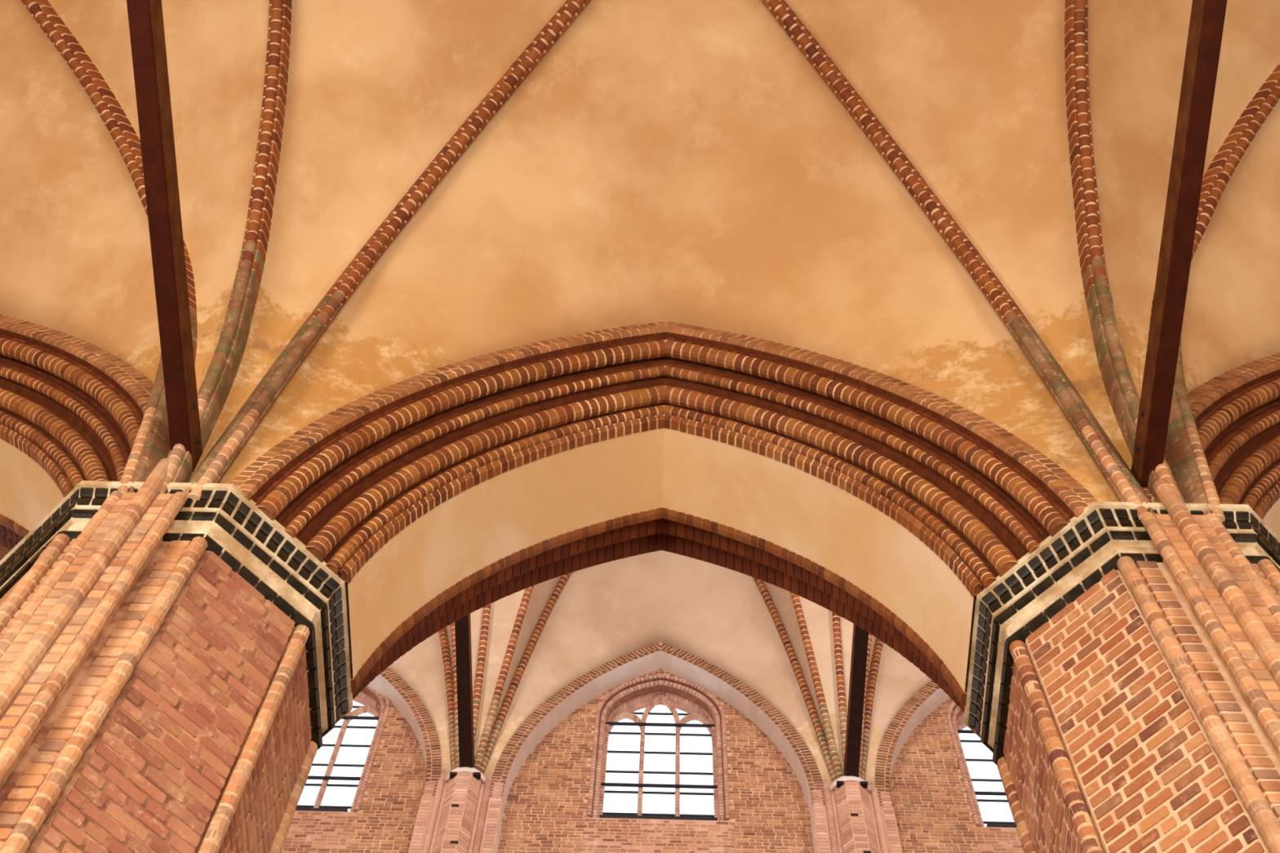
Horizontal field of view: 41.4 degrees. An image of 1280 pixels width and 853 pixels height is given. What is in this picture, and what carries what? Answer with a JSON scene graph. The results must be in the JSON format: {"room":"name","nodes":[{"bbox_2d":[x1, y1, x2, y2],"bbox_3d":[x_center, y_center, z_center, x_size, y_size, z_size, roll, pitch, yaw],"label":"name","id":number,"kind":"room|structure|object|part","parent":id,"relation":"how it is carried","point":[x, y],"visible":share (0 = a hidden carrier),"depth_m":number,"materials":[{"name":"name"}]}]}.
{"room":"church interior","nodes":[
{"label":"church interior","id":0,"kind":"room"},
{"bbox_2d":[387,607,483,773],"bbox_3d":[-4.599,1.387,23.180,4.972,5.480,5.123,1,-68,1],"label":"ceiling","id":1,"kind":"structure","parent":0,"point":[421,668],"depth_m":23.76,"materials":[{"name":"paint"}]},
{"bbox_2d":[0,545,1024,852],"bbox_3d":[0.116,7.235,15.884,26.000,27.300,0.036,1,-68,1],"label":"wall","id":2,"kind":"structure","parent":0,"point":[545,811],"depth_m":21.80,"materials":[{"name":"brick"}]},
{"bbox_2d":[282,685,390,849],"bbox_3d":[-4.457,4.625,23.005,1.860,4.450,0.672,1,-68,1],"label":"window","id":3,"kind":"structure","parent":2,"relation":"in","point":[374,704],"depth_m":22.64,"materials":[{"name":"brick"}]},
{"bbox_3d":[-4.488,5.083,21.677,1.500,0.125,0.410,1,-68,1],"label":"sill","id":4,"kind":"part","parent":3,"relation":"part of","materials":[{"name":"metal"}]},
{"bbox_2d":[367,666,442,852],"bbox_3d":[-4.683,4.587,21.937,4.300,7.086,0.392,1,-68,1],"label":"arch","id":5,"kind":"object","parent":2,"relation":"attached to","point":[388,683],"visible":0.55,"depth_m":23.27,"materials":[{"name":"white paint"}]},
{"bbox_2d":[408,767,505,852],"bbox_3d":[-2.268,5.212,20.213,0.999,3.530,0.555,1,-68,1],"label":"pilaster","id":6,"kind":"object","parent":2,"relation":"attached to","point":[462,816],"visible":1,"depth_m":20.87,"materials":[{"name":"red brick"}]},
{"bbox_2d":[438,626,454,770],"bbox_3d":[-3.414,2.529,23.682,0.104,5.166,3.438,-41,-75,16],"label":"rib","id":7,"kind":"object","parent":6,"relation":"on","point":[447,664],"visible":0.39,"depth_m":23.32,"materials":[{"name":"brick"}]},
{"bbox_2d":[449,622,459,768],"bbox_3d":[-2.884,2.230,23.244,0.103,4.621,3.628,-19,-70,9],"label":"rib","id":8,"kind":"object","parent":6,"relation":"on","point":[452,625],"visible":0.17,"depth_m":22.79,"materials":[{"name":"brick"}]},
{"bbox_2d":[454,613,475,768],"bbox_3d":[-2.174,0.974,20.391,0.194,0.220,7.450,1,-68,1],"label":"tie beam","id":9,"kind":"structure","parent":6,"relation":"on","point":[462,626],"depth_m":21.23,"materials":[{"name":"wood"}]},
{"bbox_2d":[472,603,491,745],"bbox_3d":[-2.159,2.142,23.146,0.103,4.536,3.628,1,-68,1],"label":"rib","id":10,"kind":"object","parent":6,"relation":"on","point":[486,609],"visible":0.35,"depth_m":23.16,"materials":[{"name":"brick"}]},
{"bbox_2d":[474,585,533,771],"bbox_3d":[-1.436,2.259,23.220,0.103,4.621,3.628,21,-69,-7],"label":"rib","id":11,"kind":"object","parent":6,"relation":"on","point":[518,622],"visible":0.55,"depth_m":23.01,"materials":[{"name":"brick"}]},
{"bbox_2d":[480,573,571,773],"bbox_3d":[-0.903,2.579,23.641,0.105,5.166,3.438,43,-73,-14],"label":"rib","id":12,"kind":"object","parent":6,"relation":"on","point":[501,715],"visible":0.57,"depth_m":23.56,"materials":[{"name":"brick"}]},
{"bbox_2d":[582,674,733,852],"bbox_3d":[0.262,4.719,22.927,1.860,4.450,0.672,1,-68,1],"label":"window","id":13,"kind":"structure","parent":2,"relation":"in","point":[650,691],"depth_m":23.07,"materials":[{"name":"brick"}]},
{"bbox_3d":[0.231,5.176,21.600,1.500,0.125,0.410,1,-68,1],"label":"sill","id":14,"kind":"part","parent":13,"relation":"part of","materials":[{"name":"metal"}]},
{"bbox_2d":[489,643,825,852],"bbox_3d":[0.225,4.684,21.856,4.300,7.086,0.392,1,-68,1],"label":"arch","id":15,"kind":"object","parent":2,"relation":"attached to","point":[617,672],"visible":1,"depth_m":23.57,"materials":[{"name":"white paint"}]},
{"bbox_2d":[809,775,902,852],"bbox_3d":[2.639,5.310,20.132,0.999,3.530,0.555,1,-68,1],"label":"pilaster","id":16,"kind":"object","parent":2,"relation":"attached to","point":[852,819],"visible":1,"depth_m":20.89,"materials":[{"name":"red brick"}]},
{"bbox_2d":[753,577,835,782],"bbox_3d":[1.493,2.626,23.602,0.104,5.166,3.438,-41,-75,16],"label":"rib","id":17,"kind":"object","parent":16,"relation":"on","point":[815,720],"visible":0.55,"depth_m":23.49,"materials":[{"name":"brick"}]},
{"bbox_2d":[790,591,843,779],"bbox_3d":[2.024,2.328,23.163,0.103,4.621,3.628,-19,-70,9],"label":"rib","id":18,"kind":"object","parent":16,"relation":"on","point":[796,601],"visible":0.49,"depth_m":22.93,"materials":[{"name":"brick"}]},
{"bbox_2d":[831,612,847,768],"bbox_3d":[2.748,2.239,23.066,0.103,4.536,3.628,1,-68,1],"label":"rib","id":19,"kind":"object","parent":16,"relation":"on","point":[836,619],"visible":0.36,"depth_m":23.00,"materials":[{"name":"brick"}]},
{"bbox_2d":[843,623,868,777],"bbox_3d":[2.743,1.072,20.311,0.194,0.220,7.450,1,-68,1],"label":"tie beam","id":20,"kind":"structure","parent":16,"relation":"on","point":[860,637],"depth_m":21.16,"materials":[{"name":"wood"}]},
{"bbox_2d":[858,633,871,777],"bbox_3d":[3.471,2.356,23.140,0.103,4.621,3.628,21,-69,-7],"label":"rib","id":21,"kind":"object","parent":16,"relation":"on","point":[869,634],"visible":0.04,"depth_m":22.76,"materials":[{"name":"brick"}]},
{"bbox_2d":[861,637,883,781],"bbox_3d":[4.004,2.676,23.561,0.105,5.166,3.438,43,-73,-14],"label":"rib","id":22,"kind":"object","parent":16,"relation":"on","point":[873,674],"visible":0.3,"depth_m":23.20,"materials":[{"name":"brick"}]},
{"bbox_2d":[874,680,950,851],"bbox_3d":[5.132,4.782,21.776,4.300,7.086,0.392,1,-68,1],"label":"arch","id":23,"kind":"object","parent":2,"relation":"attached to","point":[931,696],"visible":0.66,"depth_m":23.13,"materials":[{"name":"white paint"}]},
{"bbox_2d":[946,700,1024,852],"bbox_3d":[5.180,4.816,22.847,1.860,4.450,0.672,1,-68,1],"label":"window","id":24,"kind":"structure","parent":2,"relation":"in","point":[956,723],"depth_m":22.49,"materials":[{"name":"brick"}]},
{"bbox_3d":[5.149,5.274,21.520,1.500,0.125,0.410,1,-68,1],"label":"sill","id":25,"kind":"part","parent":24,"relation":"part of","materials":[{"name":"metal"}]},
{"bbox_2d":[0,0,1279,502],"bbox_3d":[0.212,-2.821,9.237,14.872,4.430,5.571,1,-68,1],"label":"ceiling","id":26,"kind":"structure","parent":0,"point":[684,162],"depth_m":10.67,"materials":[{"name":"paint"}]},
{"bbox_2d":[20,0,197,493],"bbox_3d":[-3.541,-1.640,9.722,0.115,4.394,3.639,-38,-74,15],"label":"rib","id":27,"kind":"object","parent":26,"relation":"attached to","point":[151,445],"visible":0.62,"depth_m":10.74,"materials":[{"name":"brick"}]},
{"bbox_2d":[761,0,1156,519],"bbox_3d":[1.367,-1.542,9.642,0.115,4.394,3.639,-38,-74,15],"label":"rib","id":28,"kind":"object","parent":26,"relation":"attached to","point":[1117,473],"visible":0.96,"depth_m":10.19,"materials":[{"name":"brick"}]},
{"bbox_2d":[1148,62,1279,521],"bbox_3d":[3.929,-1.491,9.600,0.115,4.394,3.639,40,-73,-14],"label":"rib","id":29,"kind":"object","parent":26,"relation":"attached to","point":[1184,455],"visible":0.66,"depth_m":9.38,"materials":[{"name":"brick"}]},
{"bbox_2d":[474,550,843,782],"bbox_3d":[0.308,1.484,23.100,4.972,5.480,5.123,1,-68,1],"label":"ceiling","id":30,"kind":"structure","parent":0,"point":[603,613],"depth_m":24.59,"materials":[{"name":"paint"}]},
{"bbox_2d":[840,616,931,782],"bbox_3d":[5.216,1.581,23.020,4.972,5.480,5.123,1,-68,1],"label":"ceiling","id":31,"kind":"structure","parent":0,"point":[898,679],"depth_m":23.63,"materials":[{"name":"paint"}]},
{"bbox_3d":[-0.108,5.913,0.568,26.000,0.150,15.800,1,-68,1],"label":"floor","id":32,"kind":"structure","parent":0,"visible":0},
{"bbox_2d":[0,457,353,852],"bbox_3d":[-2.460,2.708,4.443,1.786,9.320,1.792,1,-68,1],"label":"pier","id":33,"kind":"object","parent":32,"relation":"on","point":[175,669],"visible":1,"depth_m":7.14,"materials":[{"name":"brick"}]},
{"bbox_2d":[0,315,153,550],"bbox_3d":[-4.381,0.429,9.856,4.326,2.847,1.457,1,-68,1],"label":"arch","id":34,"kind":"object","parent":33,"relation":"on","point":[72,411],"visible":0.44,"depth_m":9.96,"materials":[{"name":"brick"}]},
{"bbox_2d":[159,0,291,493],"bbox_3d":[-2.269,-1.442,9.309,0.115,3.538,2.746,1,-68,1],"label":"rib","id":35,"kind":"object","parent":33,"relation":"on","point":[215,387],"visible":0.85,"depth_m":9.87,"materials":[{"name":"brick"}]},
{"bbox_2d":[182,0,591,500],"bbox_3d":[-0.978,-1.589,9.680,0.115,4.394,3.639,40,-73,-14],"label":"rib","id":36,"kind":"object","parent":33,"relation":"on","point":[233,438],"visible":0.96,"depth_m":10.23,"materials":[{"name":"brick"}]},
{"bbox_2d":[963,478,1279,852],"bbox_3d":[2.447,2.805,4.363,1.786,9.320,1.792,1,-68,1],"label":"pier","id":37,"kind":"object","parent":32,"relation":"on","point":[1123,685],"visible":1,"depth_m":7.21,"materials":[{"name":"brick"}]},
{"bbox_2d":[1064,0,1185,503],"bbox_3d":[2.638,-1.345,9.228,0.115,3.538,2.746,1,-68,1],"label":"rib","id":38,"kind":"object","parent":37,"relation":"on","point":[1124,399],"visible":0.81,"depth_m":9.86,"materials":[{"name":"brick"}]},
{"bbox_2d":[1141,352,1279,537],"bbox_3d":[4.604,0.607,9.709,4.326,2.847,1.457,1,-68,1],"label":"arch","id":39,"kind":"object","parent":37,"relation":"on","point":[1236,413],"visible":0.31,"depth_m":9.62,"materials":[{"name":"brick"}]},
{"bbox_3d":[0.301,-2.320,16.989,24.544,18.330,1.340,1,-68,1],"label":"wall","id":40,"kind":"structure","parent":0,"visible":0},
{"bbox_2d":[228,321,1097,712],"bbox_3d":[0.126,0.518,9.782,4.326,2.847,1.457,1,-68,1],"label":"arch","id":41,"kind":"object","parent":40,"relation":"attached to","point":[885,504],"visible":0.98,"depth_m":9.72,"materials":[{"name":"brick"}]},
{"bbox_3d":[0.144,-3.782,4.192,26.000,13.800,0.300,1,-68,1],"label":"wall","id":42,"kind":"structure","parent":0,"visible":0},
{"bbox_2d":[126,0,202,471],"bbox_3d":[-2.274,-2.218,7.680,0.129,0.200,5.260,1,-68,1],"label":"tie beam","id":43,"kind":"structure","parent":42,"relation":"attached to","point":[145,17],"depth_m":8.11,"materials":[{"name":"wood"}]},
{"bbox_2d":[1130,0,1226,486],"bbox_3d":[2.584,-2.149,7.589,0.124,0.200,5.200,1,-68,1],"label":"tie beam","id":44,"kind":"structure","parent":42,"relation":"attached to","point":[1206,22],"depth_m":8.01,"materials":[{"name":"wood"}]}
]}

